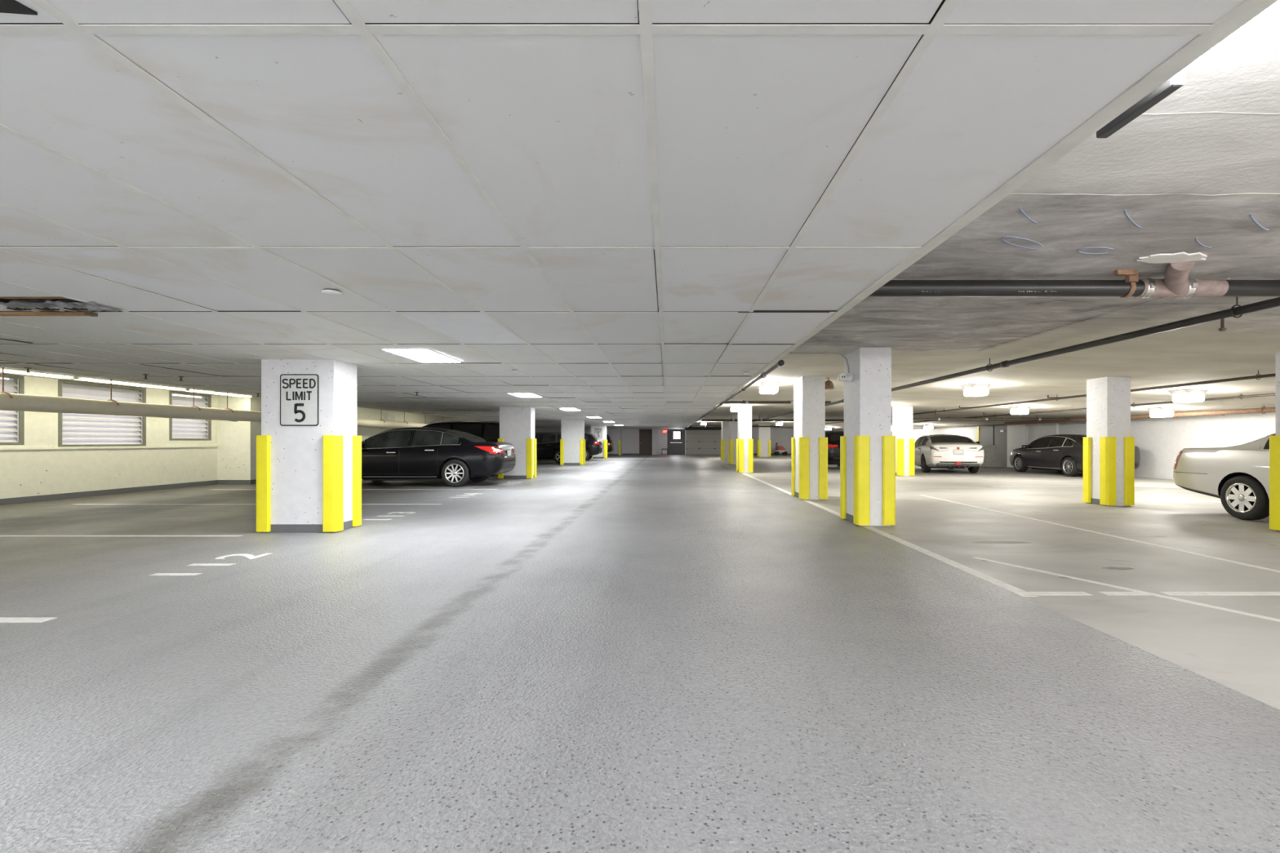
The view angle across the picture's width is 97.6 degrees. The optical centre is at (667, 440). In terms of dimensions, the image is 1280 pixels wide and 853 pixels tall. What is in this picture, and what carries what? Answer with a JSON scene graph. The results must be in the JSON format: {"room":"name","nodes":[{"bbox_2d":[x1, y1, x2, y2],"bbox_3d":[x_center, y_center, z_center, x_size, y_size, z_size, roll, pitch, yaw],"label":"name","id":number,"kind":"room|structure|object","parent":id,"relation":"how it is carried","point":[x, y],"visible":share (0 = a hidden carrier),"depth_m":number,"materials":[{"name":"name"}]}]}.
{"room":"parking garage","nodes":[
{"label":"parking garage","id":0,"kind":"room"},
{"bbox_2d":[0,376,490,498],"bbox_3d":[-12.075,-0.032,22.200,1.150,2.460,51.600,0,0,0],"label":"wall","id":1,"kind":"structure","parent":0,"point":[37,467],"depth_m":13.09,"materials":[{"name":"beige paint"}]},
{"bbox_2d":[0,373,24,444],"bbox_3d":[-12.498,-0.582,9.940,0.204,1.320,1.680,0,0,0],"label":"window","id":2,"kind":"structure","parent":1,"relation":"in","point":[11,422],"depth_m":10.64,"materials":[{"name":"white metal"}]},
{"bbox_2d":[57,379,146,447],"bbox_3d":[-12.498,-0.557,12.340,0.204,1.370,1.920,0,0,0],"label":"window","id":3,"kind":"structure","parent":1,"relation":"in","point":[74,429],"depth_m":12.28,"materials":[{"name":"white metal"}]},
{"bbox_2d":[0,479,256,505],"bbox_3d":[-11.944,1.138,21.200,0.912,0.120,49.600,0,0,0],"label":"baseboard","id":4,"kind":"structure","parent":1,"relation":"attached to","point":[112,491],"depth_m":12.50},
{"bbox_2d":[168,391,211,440],"bbox_3d":[-12.498,-0.627,14.560,0.204,1.230,1.280,0,0,0],"label":"window","id":5,"kind":"structure","parent":1,"relation":"in","point":[180,429],"depth_m":14.59,"materials":[{"name":"white glass"}]},
{"bbox_2d":[384,413,395,421],"bbox_3d":[-11.415,-0.852,23.060,0.170,0.500,0.720,0,0,0],"label":"electrical box","id":6,"kind":"object","parent":1,"relation":"attached to","point":[391,417],"visible":0.48,"depth_m":22.82,"materials":[{"name":"white paint"}]},
{"bbox_2d":[0,454,1279,852],"bbox_3d":[1.500,1.296,22.300,29.400,0.205,52.200,0,0,0],"label":"floor","id":7,"kind":"structure","parent":0,"point":[623,653],"depth_m":2.89,"materials":[{"name":"concrete"}]},
{"bbox_2d":[256,359,361,532],"bbox_3d":[-4.820,-0.027,7.560,1.058,2.450,0.638,0,0,0],"label":"pillar","id":8,"kind":"structure","parent":7,"relation":"on","point":[308,478],"depth_m":7.29,"materials":[{"name":"paint"}]},
{"bbox_2d":[280,373,319,426],"bbox_3d":[-4.795,-0.532,7.284,0.502,0.676,0.011,0,0,0],"label":"speed sign","id":9,"kind":"object","parent":8,"relation":"attached to","point":[299,393],"visible":1,"depth_m":7.28,"materials":[{"name":"metal"}]},
{"bbox_2d":[361,426,515,487],"bbox_3d":[-6.901,0.409,15.420,5.094,1.577,2.165,0,0,0],"label":"car","id":10,"kind":"object","parent":7,"relation":"on","point":[453,457],"visible":0.87,"depth_m":14.51,"materials":[{"name":"black paint"}]},
{"bbox_2d":[475,446,498,454],"bbox_3d":[-4.666,0.245,14.587,0.700,0.218,0.221,0,0,-30],"label":"tail light","id":11,"kind":"object","parent":10,"relation":"attached to","point":[479,450],"depth_m":14.52,"materials":[{"name":"red plastic"}]},
{"bbox_2d":[493,448,502,452],"bbox_3d":[-4.422,0.240,14.784,0.088,0.095,0.532,0,0,16],"label":"light","id":12,"kind":"object","parent":10,"relation":"attached to","point":[495,450],"depth_m":14.64,"materials":[{"name":"white"}]},
{"bbox_2d":[422,418,499,476],"bbox_3d":[-7.541,0.226,19.440,5.242,1.945,2.176,0,0,0],"label":"car","id":13,"kind":"object","parent":7,"relation":"on","point":[490,431],"visible":0.06,"depth_m":18.66,"materials":[{"name":"paint"}]},
{"bbox_2d":[497,407,536,479],"bbox_3d":[-4.795,-0.027,17.875,1.088,2.450,0.648,0,0,0],"label":"pillar","id":14,"kind":"structure","parent":7,"relation":"on","point":[517,424],"depth_m":17.60,"materials":[{"name":"paint"}]},
{"bbox_2d":[534,432,560,463],"bbox_3d":[-7.001,0.370,30.220,4.662,1.655,2.048,0,0,0],"label":"car","id":15,"kind":"object","parent":7,"relation":"on","point":[548,444],"visible":0.28,"depth_m":29.35,"materials":[{"name":"black paint"}]},
{"bbox_2d":[536,431,602,461],"bbox_3d":[-6.450,0.329,33.820,4.895,1.738,2.150,0,0,0],"label":"car","id":16,"kind":"object","parent":7,"relation":"on","point":[593,446],"visible":0.27,"depth_m":32.96,"materials":[{"name":"black paint"}]},
{"bbox_2d":[560,419,585,465],"bbox_3d":[-4.735,-0.027,28.000,1.168,2.450,0.698,0,0,0],"label":"pillar","id":17,"kind":"structure","parent":7,"relation":"on","point":[572,441],"depth_m":27.70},
{"bbox_2d":[591,425,607,458],"bbox_3d":[-4.710,-0.027,38.300,1.118,2.450,0.698,0,0,0],"label":"pillar","id":18,"kind":"structure","parent":7,"relation":"on","point":[603,455],"depth_m":38.00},
{"bbox_2d":[594,427,601,437],"bbox_3d":[-4.700,-0.552,37.993,0.502,0.676,0.011,0,0,0],"label":"speed sign","id":19,"kind":"object","parent":18,"relation":"attached to","point":[597,431],"visible":0.97,"depth_m":37.99,"materials":[{"name":"metal"}]},
{"bbox_2d":[606,434,613,452],"bbox_3d":[-6.666,0.310,42.890,4.980,1.776,2.067,0,0,0],"label":"car","id":20,"kind":"object","parent":7,"relation":"on","point":[610,443],"visible":0.13,"depth_m":42.10,"materials":[{"name":"paint"}]},
{"bbox_2d":[661,448,667,454],"bbox_3d":[-0.250,0.928,47.400,0.500,0.540,0.400,0,0,0],"label":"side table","id":21,"kind":"object","parent":7,"relation":"on","point":[663,451],"visible":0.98,"depth_m":47.25,"materials":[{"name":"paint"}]},
{"bbox_2d":[720,421,728,460],"bbox_3d":[3.740,-0.067,35.100,0.738,2.530,0.698,0,0,0],"label":"pillar","id":22,"kind":"structure","parent":7,"relation":"on","point":[725,424],"depth_m":34.80,"materials":[{"name":"white concrete"}]},
{"bbox_2d":[728,414,737,464],"bbox_3d":[3.420,-0.067,28.800,0.498,2.530,0.898,0,0,0],"label":"pillar","id":23,"kind":"structure","parent":7,"relation":"on","point":[732,424],"depth_m":28.40,"materials":[{"name":"white concrete"}]},
{"bbox_2d":[736,405,753,473],"bbox_3d":[2.920,-0.067,21.200,0.538,2.530,0.898,0,0,0],"label":"pillar","id":24,"kind":"structure","parent":7,"relation":"on","point":[744,442],"depth_m":20.80,"materials":[{"name":"white concrete"}]},
{"bbox_2d":[756,424,770,457],"bbox_3d":[7.285,-0.020,42.250,0.968,2.436,0.598,0,0,0],"label":"pillar","id":25,"kind":"structure","parent":7,"relation":"on","point":[763,442],"depth_m":42.00,"materials":[{"name":"white concrete"}]},
{"bbox_2d":[773,442,787,455],"bbox_3d":[9.435,0.678,46.600,1.010,1.040,0.700,0,0,0],"label":"red mower","id":26,"kind":"object","parent":7,"relation":"on","point":[779,449],"visible":1,"depth_m":46.36,"materials":[{"name":"plastic"}]},
{"bbox_2d":[777,445,786,450],"bbox_3d":[9.500,0.598,46.600,0.700,0.360,0.500,0,0,0],"label":"hood","id":27,"kind":"object","parent":26,"relation":"attached to","point":[779,447],"depth_m":46.37,"materials":[{"name":"red metal"}]},
{"bbox_2d":[791,376,827,499],"bbox_3d":[2.970,-0.067,11.745,0.558,2.530,0.888,0,0,0],"label":"pillar","id":28,"kind":"structure","parent":7,"relation":"on","point":[809,442],"depth_m":11.35,"materials":[{"name":"paint"}]},
{"bbox_2d":[825,431,844,466],"bbox_3d":[7.320,0.387,24.903,2.007,1.622,4.569,0,0,0],"label":"car","id":29,"kind":"object","parent":7,"relation":"on","point":[833,437],"visible":0.11,"depth_m":22.76,"materials":[{"name":"black paint"}]},
{"bbox_2d":[828,444,838,447],"bbox_3d":[6.715,0.215,22.673,0.389,0.121,0.084,0,0,11],"label":"tail light","id":30,"kind":"object","parent":29,"relation":"attached to","point":[829,446],"depth_m":22.67,"materials":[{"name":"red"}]},
{"bbox_2d":[840,347,895,525],"bbox_3d":[2.925,-0.067,8.220,0.548,2.530,0.818,0,0,0],"label":"pillar","id":31,"kind":"structure","parent":7,"relation":"on","point":[867,445],"depth_m":7.86,"materials":[{"name":"paint"}]},
{"bbox_2d":[837,373,853,382],"bbox_3d":[2.592,-0.922,8.143,0.214,0.122,0.159,0,0,0],"label":"security camera","id":32,"kind":"object","parent":31,"relation":"attached to","point":[842,377],"visible":1,"depth_m":8.10,"materials":[{"name":"white plastic"}]},
{"bbox_2d":[892,405,915,475],"bbox_3d":[8.100,-0.001,19.285,0.558,2.398,0.728,0,0,0],"label":"pillar","id":33,"kind":"structure","parent":7,"relation":"on","point":[902,416],"depth_m":18.97,"materials":[{"name":"white concrete"}]},
{"bbox_2d":[915,433,984,472],"bbox_3d":[10.875,0.451,22.322,2.074,1.495,4.942,0,0,12],"label":"car","id":34,"kind":"object","parent":7,"relation":"on","point":[949,451],"visible":0.81,"depth_m":20.17,"materials":[{"name":"white paint"}]},
{"bbox_2d":[932,446,948,450],"bbox_3d":[9.770,0.271,20.128,0.632,0.132,0.188,0,0,35],"label":"tail light","id":35,"kind":"object","parent":34,"relation":"attached to","point":[934,448],"depth_m":20.08,"materials":[{"name":"white plastic"}]},
{"bbox_2d":[935,462,979,466],"bbox_3d":[10.401,0.853,20.096,1.400,0.110,0.310,0,0,12],"label":"diffuser","id":36,"kind":"object","parent":34,"relation":"attached to","point":[936,464],"depth_m":19.93,"materials":[{"name":"black plastic"}]},
{"bbox_2d":[967,446,983,450],"bbox_3d":[10.992,0.271,19.868,0.632,0.132,0.188,0,0,-11],"label":"tail light","id":37,"kind":"object","parent":34,"relation":"attached to","point":[969,448],"depth_m":19.85,"materials":[{"name":"white plastic"}]},
{"bbox_2d":[1009,434,1140,476],"bbox_3d":[14.330,0.477,20.072,1.980,1.443,4.659,0,0,0],"label":"car","id":38,"kind":"object","parent":7,"relation":"on","point":[1064,453],"visible":0.65,"depth_m":19.54,"materials":[{"name":"paint"}]},
{"bbox_2d":[1021,444,1027,448],"bbox_3d":[13.431,0.220,21.029,0.183,0.126,0.154,0,0,0],"label":"mirror","id":39,"kind":"object","parent":38,"relation":"attached to","point":[1023,446],"depth_m":20.97,"materials":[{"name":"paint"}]},
{"bbox_2d":[1083,377,1134,506],"bbox_3d":[8.285,-0.001,10.520,0.528,2.398,0.618,0,0,0],"label":"pillar","id":40,"kind":"structure","parent":7,"relation":"on","point":[1108,446],"depth_m":10.26,"materials":[{"name":"paint"}]},
{"bbox_2d":[1173,432,1275,519],"bbox_3d":[9.630,0.468,7.087,2.106,1.460,5.298,0,0,0],"label":"car","id":41,"kind":"object","parent":7,"relation":"on","point":[1238,475],"visible":0.87,"depth_m":8.62,"materials":[{"name":"silver paint"}]},
{"bbox_2d":[1173,450,1182,469],"bbox_3d":[8.982,0.326,9.664,0.605,0.323,0.180,0,0,-18],"label":"tail light","id":42,"kind":"object","parent":41,"relation":"attached to","point":[1178,464],"depth_m":9.53,"materials":[{"name":"red plastic"}]},
{"bbox_2d":[1269,351,1279,531],"bbox_3d":[8.310,-0.001,7.190,0.538,2.398,0.618,0,0,0],"label":"pillar","id":43,"kind":"structure","parent":7,"relation":"on","point":[1274,440],"depth_m":7.41,"materials":[{"name":"paint"}]},
{"bbox_2d":[0,0,1279,431],"bbox_3d":[1.500,-1.211,22.300,29.400,0.882,52.200,0,0,0],"label":"ceiling","id":44,"kind":"structure","parent":0,"point":[1198,171],"depth_m":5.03,"materials":[{"name":"paint"}]},
{"bbox_2d":[23,367,31,373],"bbox_3d":[-9.260,-1.022,8.100,0.080,0.076,0.078,0,0,0],"label":"sprinkler","id":45,"kind":"object","parent":44,"relation":"attached to","point":[28,368],"visible":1,"depth_m":8.09,"materials":[{"name":"metal"}]},
{"bbox_2d":[0,296,66,298],"bbox_3d":[-4.800,-1.128,4.225,0.700,0.104,0.150,0,0,0],"label":"joist","id":46,"kind":"object","parent":44,"relation":"attached to","point":[1,297],"visible":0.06,"depth_m":4.20,"materials":[{"name":"brown wood"}]},
{"bbox_2d":[0,367,74,378],"bbox_3d":[-11.450,-1.219,9.500,0.200,0.062,2.430,0,0,0],"label":"lamp","id":47,"kind":"object","parent":44,"relation":"attached to","point":[6,370],"visible":1,"depth_m":10.11,"materials":[{"name":"white paint"}]},
{"bbox_2d":[0,311,97,316],"bbox_3d":[-5.110,-1.045,4.605,0.780,0.030,0.060,0,0,0],"label":"batten","id":48,"kind":"object","parent":44,"relation":"hanging from","point":[85,313],"visible":1,"depth_m":4.58,"materials":[{"name":"brown wood"}]},
{"bbox_2d":[0,298,123,311],"bbox_3d":[-4.770,-1.067,4.395,0.760,0.105,0.270,0,0,0],"label":"roll","id":49,"kind":"object","parent":44,"relation":"attached to","point":[20,304],"visible":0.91,"depth_m":4.34,"materials":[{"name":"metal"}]},
{"bbox_2d":[69,376,186,390],"bbox_3d":[-11.450,-1.219,12.000,0.200,0.062,2.430,0,0,0],"label":"lamp","id":50,"kind":"object","parent":44,"relation":"attached to","point":[79,378],"visible":0.87,"depth_m":11.78,"materials":[{"name":"white paint"}]},
{"bbox_2d":[182,388,252,397],"bbox_3d":[-11.450,-1.219,14.300,0.200,0.062,2.030,0,0,0],"label":"lamp","id":51,"kind":"object","parent":44,"relation":"attached to","point":[188,389],"visible":0.88,"depth_m":14.18,"materials":[{"name":"white paint"}]},
{"bbox_2d":[0,367,443,428],"bbox_3d":[-11.000,-0.869,22.975,0.313,0.766,37.953,0,0,0],"label":"insulated pipe","id":52,"kind":"object","parent":44,"relation":"hanging from","point":[8,402],"visible":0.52,"depth_m":11.32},
{"bbox_2d":[321,288,342,296],"bbox_3d":[-2.370,-1.047,3.950,0.124,0.026,0.123,0,0,0],"label":"ceiling disc","id":53,"kind":"object","parent":44,"relation":"attached to","point":[332,292],"visible":1,"depth_m":3.92,"materials":[{"name":"white paint"}]},
{"bbox_2d":[377,347,463,362],"bbox_3d":[-3.020,-1.054,6.950,0.570,0.013,1.120,0,0,0],"label":"recessed light","id":54,"kind":"object","parent":44,"relation":"in","point":[418,354],"visible":1,"depth_m":6.80,"materials":[{"name":"white paint"}]},
{"bbox_2d":[506,392,543,397],"bbox_3d":[-3.270,-1.054,12.900,0.570,0.013,1.120,0,0,0],"label":"recessed light","id":55,"kind":"object","parent":44,"relation":"in","point":[517,394],"visible":0.99,"depth_m":12.71,"materials":[{"name":"white paint"}]},
{"bbox_2d":[559,408,580,410],"bbox_3d":[-3.270,-1.054,18.900,0.570,0.013,1.120,0,0,0],"label":"recessed light","id":56,"kind":"object","parent":44,"relation":"in","point":[563,409],"visible":1,"depth_m":18.60,"materials":[{"name":"white paint"}]},
{"bbox_2d":[561,408,579,410],"bbox_3d":[-3.270,-1.054,18.900,0.510,0.012,1.060,0,0,0],"label":"diffuser","id":57,"kind":"object","parent":56,"relation":"attached to","point":[562,409],"depth_m":18.73,"materials":[{"name":"white plastic"}]},
{"bbox_2d":[586,416,601,417],"bbox_3d":[-3.270,-1.054,25.000,0.570,0.013,1.120,0,0,0],"label":"recessed light","id":58,"kind":"object","parent":44,"relation":"in","point":[586,416],"visible":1,"depth_m":24.77,"materials":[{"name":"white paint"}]},
{"bbox_2d":[700,421,706,425],"bbox_3d":[2.450,-1.196,38.000,0.460,0.257,0.460,0,0,0],"label":"ceiling lamp","id":59,"kind":"object","parent":44,"relation":"attached to","point":[703,423],"visible":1,"depth_m":37.83,"materials":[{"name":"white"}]},
{"bbox_2d":[691,425,779,427],"bbox_3d":[4.860,-1.137,40.000,6.280,0.349,0.138,0,0,0],"label":"pipe","id":60,"kind":"object","parent":44,"relation":"hanging from","point":[704,426],"visible":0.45,"depth_m":39.94,"materials":[{"name":"metal"}]},
{"bbox_2d":[687,360,784,427],"bbox_3d":[1.630,-1.188,26.995,0.098,0.248,38.010,0,0,0],"label":"pipe","id":61,"kind":"object","parent":44,"relation":"attached to","point":[780,362],"visible":0.93,"depth_m":10.70,"materials":[{"name":"grey metal"}]},
{"bbox_2d":[728,404,742,412],"bbox_3d":[2.500,-1.196,20.400,0.460,0.257,0.460,0,0,0],"label":"ceiling lamp","id":62,"kind":"object","parent":44,"relation":"attached to","point":[734,408],"visible":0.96,"depth_m":20.23,"materials":[{"name":"white plastic"}]},
{"bbox_2d":[756,381,781,394],"bbox_3d":[2.270,-1.196,12.550,0.460,0.257,0.460,0,0,0],"label":"ceiling lamp","id":63,"kind":"object","parent":44,"relation":"attached to","point":[766,387],"visible":0.98,"depth_m":12.38,"materials":[{"name":"white plastic"}]},
{"bbox_2d":[702,414,844,421],"bbox_3d":[5.360,-1.140,28.000,7.280,0.344,0.128,0,0,0],"label":"pipe","id":64,"kind":"object","parent":44,"relation":"hanging from","point":[733,420],"visible":0.6,"depth_m":27.96,"materials":[{"name":"metal"}]},
{"bbox_2d":[719,400,831,404],"bbox_3d":[3.435,-1.246,18.000,3.630,0.132,0.118,0,0,0],"label":"pipe","id":65,"kind":"object","parent":44,"relation":"hanging from","point":[743,402],"visible":0.84,"depth_m":17.96,"materials":[{"name":"metal"}]},
{"bbox_2d":[774,421,783,425],"bbox_3d":[7.000,-1.101,35.000,0.460,0.257,0.460,0,0,0],"label":"ceiling lamp","id":66,"kind":"object","parent":44,"relation":"attached to","point":[778,423],"visible":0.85,"depth_m":34.83,"materials":[{"name":"white plastic"}]},
{"bbox_2d":[788,351,849,373],"bbox_3d":[2.081,-1.149,8.194,1.162,0.316,0.072,0,0,0],"label":"conduit","id":67,"kind":"object","parent":44,"relation":"attached to","point":[824,352],"visible":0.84,"depth_m":8.19,"materials":[{"name":"grey metal"}]},
{"bbox_2d":[825,426,831,430],"bbox_3d":[11.500,-0.896,40.000,0.460,0.257,0.460,0,0,0],"label":"ceiling lamp","id":68,"kind":"object","parent":44,"relation":"attached to","point":[826,427],"visible":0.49,"depth_m":39.83,"materials":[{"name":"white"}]},
{"bbox_2d":[825,377,834,389],"bbox_3d":[3.340,-1.192,11.600,0.230,0.230,0.226,0,0,0],"label":"bell","id":69,"kind":"object","parent":44,"relation":"hanging from","point":[828,384],"visible":0.92,"depth_m":11.52,"materials":[{"name":"brown metal"}]},
{"bbox_2d":[922,424,933,429],"bbox_3d":[14.000,-0.767,30.000,0.460,0.257,0.460,0,0,0],"label":"ceiling lamp","id":70,"kind":"object","parent":44,"relation":"attached to","point":[926,426],"visible":0.84,"depth_m":29.83,"materials":[{"name":"white plastic"}]},
{"bbox_2d":[960,382,992,396],"bbox_3d":[6.730,-1.111,12.200,0.460,0.257,0.460,0,0,0],"label":"ceiling lamp","id":71,"kind":"object","parent":44,"relation":"attached to","point":[972,389],"visible":1,"depth_m":12.03,"materials":[{"name":"white plastic"}]},
{"bbox_2d":[912,409,1070,421],"bbox_3d":[11.380,-0.914,20.000,5.960,0.393,0.118,0,0,0],"label":"pipe","id":72,"kind":"object","parent":44,"relation":"hanging from","point":[1039,419],"visible":0.94,"depth_m":19.97,"materials":[{"name":"metal"}]},
{"bbox_2d":[751,296,1279,422],"bbox_3d":[5.040,-1.144,23.500,0.114,0.295,41.000,0,0,0],"label":"pipe","id":73,"kind":"object","parent":44,"relation":"hanging from","point":[1240,310],"visible":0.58,"depth_m":6.09,"materials":[{"name":"black metal"}]},
{"bbox_2d":[1007,405,1031,414],"bbox_3d":[10.700,-0.938,17.000,0.460,0.257,0.460,0,0,0],"label":"ceiling lamp","id":74,"kind":"object","parent":44,"relation":"attached to","point":[1015,410],"visible":0.92,"depth_m":16.83,"materials":[{"name":"white plastic"}]},
{"bbox_2d":[825,370,1275,424],"bbox_3d":[9.204,-1.046,22.000,0.482,0.150,36.000,0,0,0],"label":"pipe","id":75,"kind":"object","parent":44,"relation":"hanging from","point":[1255,376],"visible":0.82,"depth_m":10.98,"materials":[{"name":"metal"}]},
{"bbox_2d":[835,392,1275,428],"bbox_3d":[11.804,-0.929,23.000,0.482,0.116,34.000,0,0,0],"label":"pipe","id":76,"kind":"object","parent":44,"relation":"hanging from","point":[1240,397],"visible":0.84,"depth_m":13.93,"materials":[{"name":"metal"}]},
{"bbox_2d":[868,252,1279,298],"bbox_3d":[3.235,-1.244,4.179,3.470,0.242,0.595,0,0,0],"label":"drain pipe","id":77,"kind":"object","parent":44,"relation":"attached to","point":[1176,282],"visible":0.98,"depth_m":4.34,"materials":[{"name":"metal"}]},
{"bbox_2d":[912,412,1266,429],"bbox_3d":[14.900,-0.758,20.000,0.098,0.158,28.000,0,0,0],"label":"pipe","id":78,"kind":"object","parent":44,"relation":"hanging from","point":[1264,412],"visible":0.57,"depth_m":27.11,"materials":[{"name":"white metal"}]},
{"bbox_2d":[1004,405,1275,424],"bbox_3d":[14.500,-0.758,15.000,0.162,0.199,18.000,0,0,0],"label":"pipe","id":79,"kind":"object","parent":44,"relation":"hanging from","point":[1264,409],"visible":0.66,"depth_m":15.42,"materials":[{"name":"white metal"}]},
{"bbox_2d":[1146,407,1176,417],"bbox_3d":[13.600,-0.788,15.400,0.460,0.257,0.460,0,0,0],"label":"ceiling lamp","id":80,"kind":"object","parent":44,"relation":"attached to","point":[1154,411],"visible":0.92,"depth_m":15.23,"materials":[{"name":"white plastic"}]},
{"bbox_2d":[1167,388,1208,402],"bbox_3d":[10.800,-0.932,11.600,0.460,0.257,0.460,0,0,0],"label":"ceiling lamp","id":81,"kind":"object","parent":44,"relation":"attached to","point":[1187,395],"visible":0.91,"depth_m":11.44,"materials":[{"name":"white plastic"}]},
{"bbox_2d":[1096,0,1279,137],"bbox_3d":[1.554,-1.184,1.280,0.112,0.254,1.360,0,0,0],"label":"lamp","id":82,"kind":"object","parent":44,"relation":"attached to","point":[1268,21],"visible":0.34,"depth_m":1.59,"materials":[{"name":"white plastic"}]},
{"bbox_2d":[1193,0,1279,72],"bbox_3d":[1.575,-1.135,1.135,0.069,0.115,1.030,0,0,0],"label":"diffuser","id":83,"kind":"object","parent":82,"relation":"attached to","point":[1268,21],"depth_m":1.52,"materials":[{"name":"white plastic"}]},
{"bbox_2d":[534,426,831,455],"bbox_3d":[2.000,-0.052,47.100,28.000,2.500,2.200,0,0,0],"label":"wall","id":84,"kind":"structure","parent":0,"point":[628,437],"depth_m":48.01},
{"bbox_2d":[618,440,620,455],"bbox_3d":[-3.941,0.553,46.041,0.180,1.250,0.180,0,0,0],"label":"guard","id":85,"kind":"object","parent":84,"relation":"attached to","point":[619,440],"visible":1,"depth_m":45.95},
{"bbox_2d":[639,429,652,454],"bbox_3d":[-1.870,0.098,48.015,1.100,2.200,0.130,0,0,0],"label":"door","id":86,"kind":"structure","parent":84,"relation":"in","point":[645,435],"depth_m":48.02,"materials":[{"name":"wood"}]},
{"bbox_2d":[666,429,684,454],"bbox_3d":[0.740,0.108,48.015,1.520,2.180,0.130,0,0,0],"label":"door","id":87,"kind":"structure","parent":84,"relation":"in","point":[675,437],"depth_m":48.02,"materials":[{"name":"metal"}]},
{"bbox_2d":[607,453,791,455],"bbox_3d":[1.800,1.138,46.992,27.600,0.120,2.015,0,0,0],"label":"baseboard","id":88,"kind":"structure","parent":84,"relation":"attached to","point":[622,453],"depth_m":47.98,"materials":[{"name":"grey"}]},
{"bbox_2d":[684,430,721,454],"bbox_3d":[3.075,0.128,47.995,3.150,2.140,0.110,0,0,0],"label":"door","id":89,"kind":"structure","parent":84,"relation":"in","point":[699,439],"depth_m":47.98,"materials":[{"name":"grey metal"}]},
{"bbox_2d":[684,425,721,448],"bbox_3d":[3.080,-0.062,48.100,3.240,2.520,0.200,0,0,0],"label":"trim","id":90,"kind":"structure","parent":84,"relation":"attached to","point":[690,428],"depth_m":48.01,"materials":[{"name":"grey metal"}]},
{"bbox_2d":[891,412,1275,479],"bbox_3d":[16.050,0.098,22.200,1.100,2.200,51.600,0,0,0],"label":"wall","id":91,"kind":"structure","parent":0,"point":[1159,441],"depth_m":17.56,"materials":[{"name":"white paint"}]},
{"bbox_2d":[977,426,979,441],"bbox_3d":[15.595,0.238,28.060,0.050,1.920,0.120,0,0,0],"label":"trim","id":92,"kind":"structure","parent":91,"relation":"attached to","point":[978,433],"depth_m":28.02,"materials":[{"name":"yellow paint"}]},
{"bbox_2d":[980,423,1007,466],"bbox_3d":[15.623,0.198,26.850,0.075,2.000,2.200,0,0,0],"label":"door","id":93,"kind":"structure","parent":91,"relation":"in","point":[997,435],"depth_m":26.44,"materials":[{"name":"grey metal"}]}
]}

